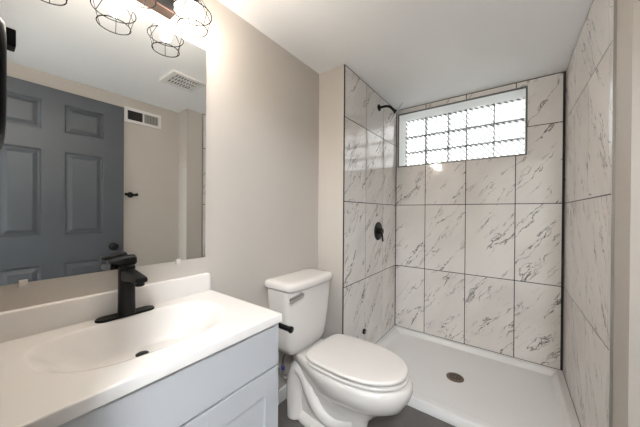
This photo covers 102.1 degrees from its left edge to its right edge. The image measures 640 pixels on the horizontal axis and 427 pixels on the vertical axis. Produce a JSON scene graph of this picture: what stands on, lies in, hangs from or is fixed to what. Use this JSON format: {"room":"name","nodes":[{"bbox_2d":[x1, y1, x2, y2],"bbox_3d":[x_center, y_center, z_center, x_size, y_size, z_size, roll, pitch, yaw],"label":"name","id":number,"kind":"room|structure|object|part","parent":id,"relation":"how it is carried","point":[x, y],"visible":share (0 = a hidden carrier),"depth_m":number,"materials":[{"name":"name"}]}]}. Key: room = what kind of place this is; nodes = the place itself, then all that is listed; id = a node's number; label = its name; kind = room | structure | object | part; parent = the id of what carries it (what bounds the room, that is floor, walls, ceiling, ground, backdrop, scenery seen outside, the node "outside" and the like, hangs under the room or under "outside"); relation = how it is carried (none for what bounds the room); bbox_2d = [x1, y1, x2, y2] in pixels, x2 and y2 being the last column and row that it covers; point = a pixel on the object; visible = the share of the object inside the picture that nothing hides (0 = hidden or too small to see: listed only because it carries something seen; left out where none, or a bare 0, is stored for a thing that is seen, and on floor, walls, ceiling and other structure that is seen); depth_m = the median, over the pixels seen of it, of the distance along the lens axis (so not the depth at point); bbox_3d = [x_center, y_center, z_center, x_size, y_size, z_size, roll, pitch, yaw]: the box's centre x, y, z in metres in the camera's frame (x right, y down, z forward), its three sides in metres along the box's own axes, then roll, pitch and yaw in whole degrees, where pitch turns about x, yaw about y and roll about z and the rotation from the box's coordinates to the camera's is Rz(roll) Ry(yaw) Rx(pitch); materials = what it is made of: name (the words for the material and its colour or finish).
{"room":"bathroom","nodes":[
{"label":"bathroom","id":0,"kind":"room"},
{"bbox_2d":[0,0,318,389],"bbox_3d":[-0.567,0.073,1.325,0.120,2.267,1.696,1,0,37],"label":"wall","id":1,"kind":"structure","parent":0,"point":[262,101],"depth_m":1.44,"materials":[{"name":"beige paint"}]},
{"bbox_2d":[0,0,205,288],"bbox_3d":[-0.744,-0.277,0.969,0.012,1.001,0.664,1,0,37],"label":"wall mirror","id":2,"kind":"object","parent":1,"relation":"attached to","point":[103,151],"visible":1,"depth_m":0.91,"materials":[{"name":"clear glass"}]},
{"bbox_2d":[0,272,210,342],"bbox_3d":[-0.739,0.327,0.978,0.020,0.085,0.687,1,0,37],"label":"backsplash","id":3,"kind":"structure","parent":1,"relation":"attached to","point":[19,323],"depth_m":0.88,"materials":[{"name":"white stone"}]},
{"bbox_2d":[126,0,211,37],"bbox_3d":[-0.659,-0.846,0.917,0.202,0.176,0.538,1,0,37],"label":"vanity light","id":4,"kind":"object","parent":1,"relation":"attached to","point":[166,8],"visible":1,"depth_m":1.05,"materials":[{"name":"black metal"}]},
{"bbox_3d":[-0.637,-0.826,0.901,0.148,0.137,0.148,1,0,37],"label":"lamp shade","id":5,"kind":"part","parent":4,"relation":"part of","materials":[{"name":"white glass"}]},
{"bbox_3d":[-0.725,-0.878,0.958,0.046,0.081,0.332,1,0,37],"label":"plate","id":6,"kind":"part","parent":4,"relation":"part of","materials":[{"name":"black metal"}]},
{"bbox_3d":[-0.521,-0.826,1.058,0.148,0.137,0.148,1,0,37],"label":"lamp shade","id":7,"kind":"part","parent":4,"relation":"part of","materials":[{"name":"black metal"}]},
{"bbox_2d":[186,0,198,7],"bbox_3d":[-0.521,-0.883,1.058,0.048,0.050,0.048,1,0,37],"label":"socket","id":8,"kind":"object","parent":4,"relation":"attached to","point":[196,4],"depth_m":1.05,"materials":[{"name":"white"}]},
{"bbox_3d":[-0.521,-0.829,1.058,0.044,0.058,0.044,1,0,37],"label":"bulb","id":9,"kind":"part","parent":4,"relation":"part of","materials":[{"name":"white glass"}]},
{"bbox_2d":[278,384,286,404],"bbox_3d":[-0.276,1.165,1.619,0.014,0.085,0.876,1,0,37],"label":"baseboard","id":10,"kind":"structure","parent":1,"relation":"attached to","point":[282,393],"depth_m":1.66,"materials":[{"name":"white paint"}]},
{"bbox_2d":[278,354,287,378],"bbox_3d":[-0.228,0.920,1.599,0.110,0.218,0.052,1,0,37],"label":"shutoff valve","id":11,"kind":"object","parent":1,"relation":"attached to","point":[284,376],"visible":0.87,"depth_m":1.59,"materials":[{"name":"silver metal"}]},
{"bbox_2d":[318,64,395,343],"bbox_3d":[0.418,0.075,2.463,0.348,2.267,1.304,1,0,37],"label":"wall","id":12,"kind":"structure","parent":0,"point":[357,177],"depth_m":1.98,"materials":[{"name":"white tile"}]},
{"bbox_2d":[374,222,383,241],"bbox_3d":[0.538,0.162,2.291,0.050,0.174,0.164,1,0,37],"label":"shower valve","id":13,"kind":"object","parent":12,"relation":"attached to","point":[378,230],"visible":1,"depth_m":2.28,"materials":[{"name":"black metal"}]},
{"bbox_3d":[0.541,0.189,2.289,0.042,0.120,0.056,1,0,37],"label":"lever","id":14,"kind":"part","parent":13,"relation":"part of","materials":[{"name":"black metal"}]},
{"bbox_2d":[378,102,403,121],"bbox_3d":[0.628,-0.871,2.237,0.242,0.198,0.174,1,0,37],"label":"showerhead","id":15,"kind":"object","parent":12,"relation":"attached to","point":[395,111],"visible":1,"depth_m":2.23,"materials":[{"name":"black metal"}]},
{"bbox_3d":[0.588,-0.913,2.253,0.136,0.074,0.021,1,0,37],"label":"arm","id":16,"kind":"part","parent":15,"relation":"part of","materials":[{"name":"black metal"}]},
{"bbox_2d":[278,398,454,426],"bbox_3d":[0.952,1.267,1.123,2.820,0.100,3.060,1,0,37],"label":"floor","id":17,"kind":"structure","parent":0,"point":[410,416],"depth_m":1.51,"materials":[{"name":"grey tile"}]},
{"bbox_2d":[58,323,278,426],"bbox_3d":[-0.554,0.805,0.840,0.481,0.808,0.684,1,0,37],"label":"vanity cabinet","id":18,"kind":"object","parent":17,"relation":"on","point":[236,385],"visible":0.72,"depth_m":0.76,"materials":[{"name":"grey paint"}]},
{"bbox_2d":[0,272,281,426],"bbox_3d":[-0.547,0.380,0.837,0.497,0.186,0.690,1,0,37],"label":"vanity sink","id":19,"kind":"object","parent":18,"relation":"in","point":[58,365],"visible":0.97,"depth_m":0.78,"materials":[{"name":"white ceramic"}]},
{"bbox_2d":[94,254,154,322],"bbox_3d":[-0.660,0.260,0.911,0.167,0.218,0.180,1,0,37],"label":"faucet","id":20,"kind":"object","parent":19,"relation":"on","point":[129,278],"visible":1,"depth_m":0.92,"materials":[{"name":"black metal"}]},
{"bbox_3d":[-0.715,0.170,0.933,0.052,0.037,0.083,1,0,42],"label":"lever handle","id":21,"kind":"part","parent":20,"relation":"part of","materials":[{"name":"black metal"}]},
{"bbox_3d":[-0.707,0.365,0.945,0.054,0.006,0.180,1,0,37],"label":"deck plate","id":22,"kind":"part","parent":20,"relation":"part of","materials":[{"name":"black metal"}]},
{"bbox_3d":[-0.649,0.224,0.902,0.138,0.048,0.044,1,0,37],"label":"spout","id":23,"kind":"part","parent":20,"relation":"part of","materials":[{"name":"black metal"}]},
{"bbox_3d":[-0.268,0.838,0.839,0.019,0.536,0.345,1,0,37],"label":"door","id":24,"kind":"part","parent":18,"relation":"part of","materials":[{"name":"grey paint"}]},
{"bbox_3d":[-0.271,0.838,0.841,0.008,0.380,0.225,1,0,37],"label":"door panel","id":25,"kind":"part","parent":18,"relation":"part of","materials":[{"name":"grey paint"}]},
{"bbox_2d":[278,323,293,332],"bbox_3d":[-0.188,0.463,1.048,0.148,0.044,0.084,1,0,37],"label":"toilet paper holder","id":26,"kind":"object","parent":18,"relation":"attached to","point":[289,329],"visible":0.23,"depth_m":1.04,"materials":[{"name":"black metal"}]},
{"bbox_2d":[264,268,412,426],"bbox_3d":[0.102,0.799,1.450,0.807,0.823,0.458,1,0,37],"label":"toilet","id":27,"kind":"object","parent":17,"relation":"on","point":[336,380],"visible":0.98,"depth_m":1.42,"materials":[{"name":"white ceramic"}]},
{"bbox_3d":[-0.130,0.455,1.407,0.024,0.030,0.113,1,0,37],"label":"flush lever","id":28,"kind":"part","parent":27,"relation":"part of","materials":[{"name":"silver metal"}]},
{"bbox_3d":[-0.117,0.622,1.622,0.224,0.378,0.426,1,0,37],"label":"tank","id":29,"kind":"part","parent":27,"relation":"part of","materials":[{"name":"white ceramic"}]},
{"bbox_3d":[-0.114,0.409,1.620,0.251,0.048,0.441,1,0,37],"label":"tank lid","id":30,"kind":"part","parent":27,"relation":"part of","materials":[{"name":"white ceramic"}]},
{"bbox_3d":[0.206,0.775,1.387,0.516,0.025,0.368,1,0,37],"label":"seat lid","id":31,"kind":"part","parent":27,"relation":"part of","materials":[{"name":"white plastic"}]},
{"bbox_3d":[0.211,0.803,1.383,0.512,0.016,0.370,1,0,37],"label":"seat","id":32,"kind":"part","parent":27,"relation":"part of","materials":[{"name":"white plastic"}]},
{"bbox_2d":[376,325,579,426],"bbox_3d":[0.995,1.184,1.901,1.265,0.061,0.950,1,0,37],"label":"shower pan","id":33,"kind":"object","parent":17,"relation":"on","point":[457,384],"visible":0.76,"depth_m":1.80,"materials":[{"name":"white plastic"}]},
{"bbox_2d":[218,0,592,109],"bbox_3d":[0.420,-1.100,0.374,2.820,0.100,4.900,1,0,37],"label":"ceiling","id":34,"kind":"structure","parent":0,"point":[410,52],"depth_m":1.55,"materials":[{"name":"white paint"}]},
{"bbox_2d":[395,71,565,371],"bbox_3d":[1.371,0.081,2.393,1.284,2.267,0.283,1,0,37],"label":"wall","id":35,"kind":"structure","parent":0,"point":[479,244],"depth_m":2.17,"materials":[{"name":"white tile"}]},
{"bbox_2d":[397,86,527,167],"bbox_3d":[1.293,-0.735,2.445,1.035,0.541,0.280,1,0,37],"label":"window","id":36,"kind":"structure","parent":35,"relation":"in","point":[496,130],"depth_m":2.43,"materials":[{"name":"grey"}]},
{"bbox_2d":[563,0,639,426],"bbox_3d":[1.616,0.087,1.413,0.295,2.267,1.566,1,0,37],"label":"wall","id":37,"kind":"structure","parent":0,"point":[601,308],"depth_m":1.08,"materials":[{"name":"white tile"}]},
{"bbox_3d":[-0.316,0.080,0.159,1.910,2.267,0.120,1,0,37],"label":"wall","id":38,"kind":"structure","parent":0,"visible":0},
{"bbox_2d":[0,18,15,150],"bbox_3d":[-0.456,-0.184,0.362,0.162,0.191,0.038,1,0,37],"label":"towel ring","id":39,"kind":"object","parent":38,"relation":"attached to","point":[7,35],"visible":1,"depth_m":0.32,"materials":[{"name":"black metal"}]},
{"bbox_3d":[-0.455,-0.251,0.361,0.024,0.024,0.038,1,0,37],"label":"post","id":40,"kind":"part","parent":39,"relation":"part of","materials":[{"name":"black metal"}]}
]}

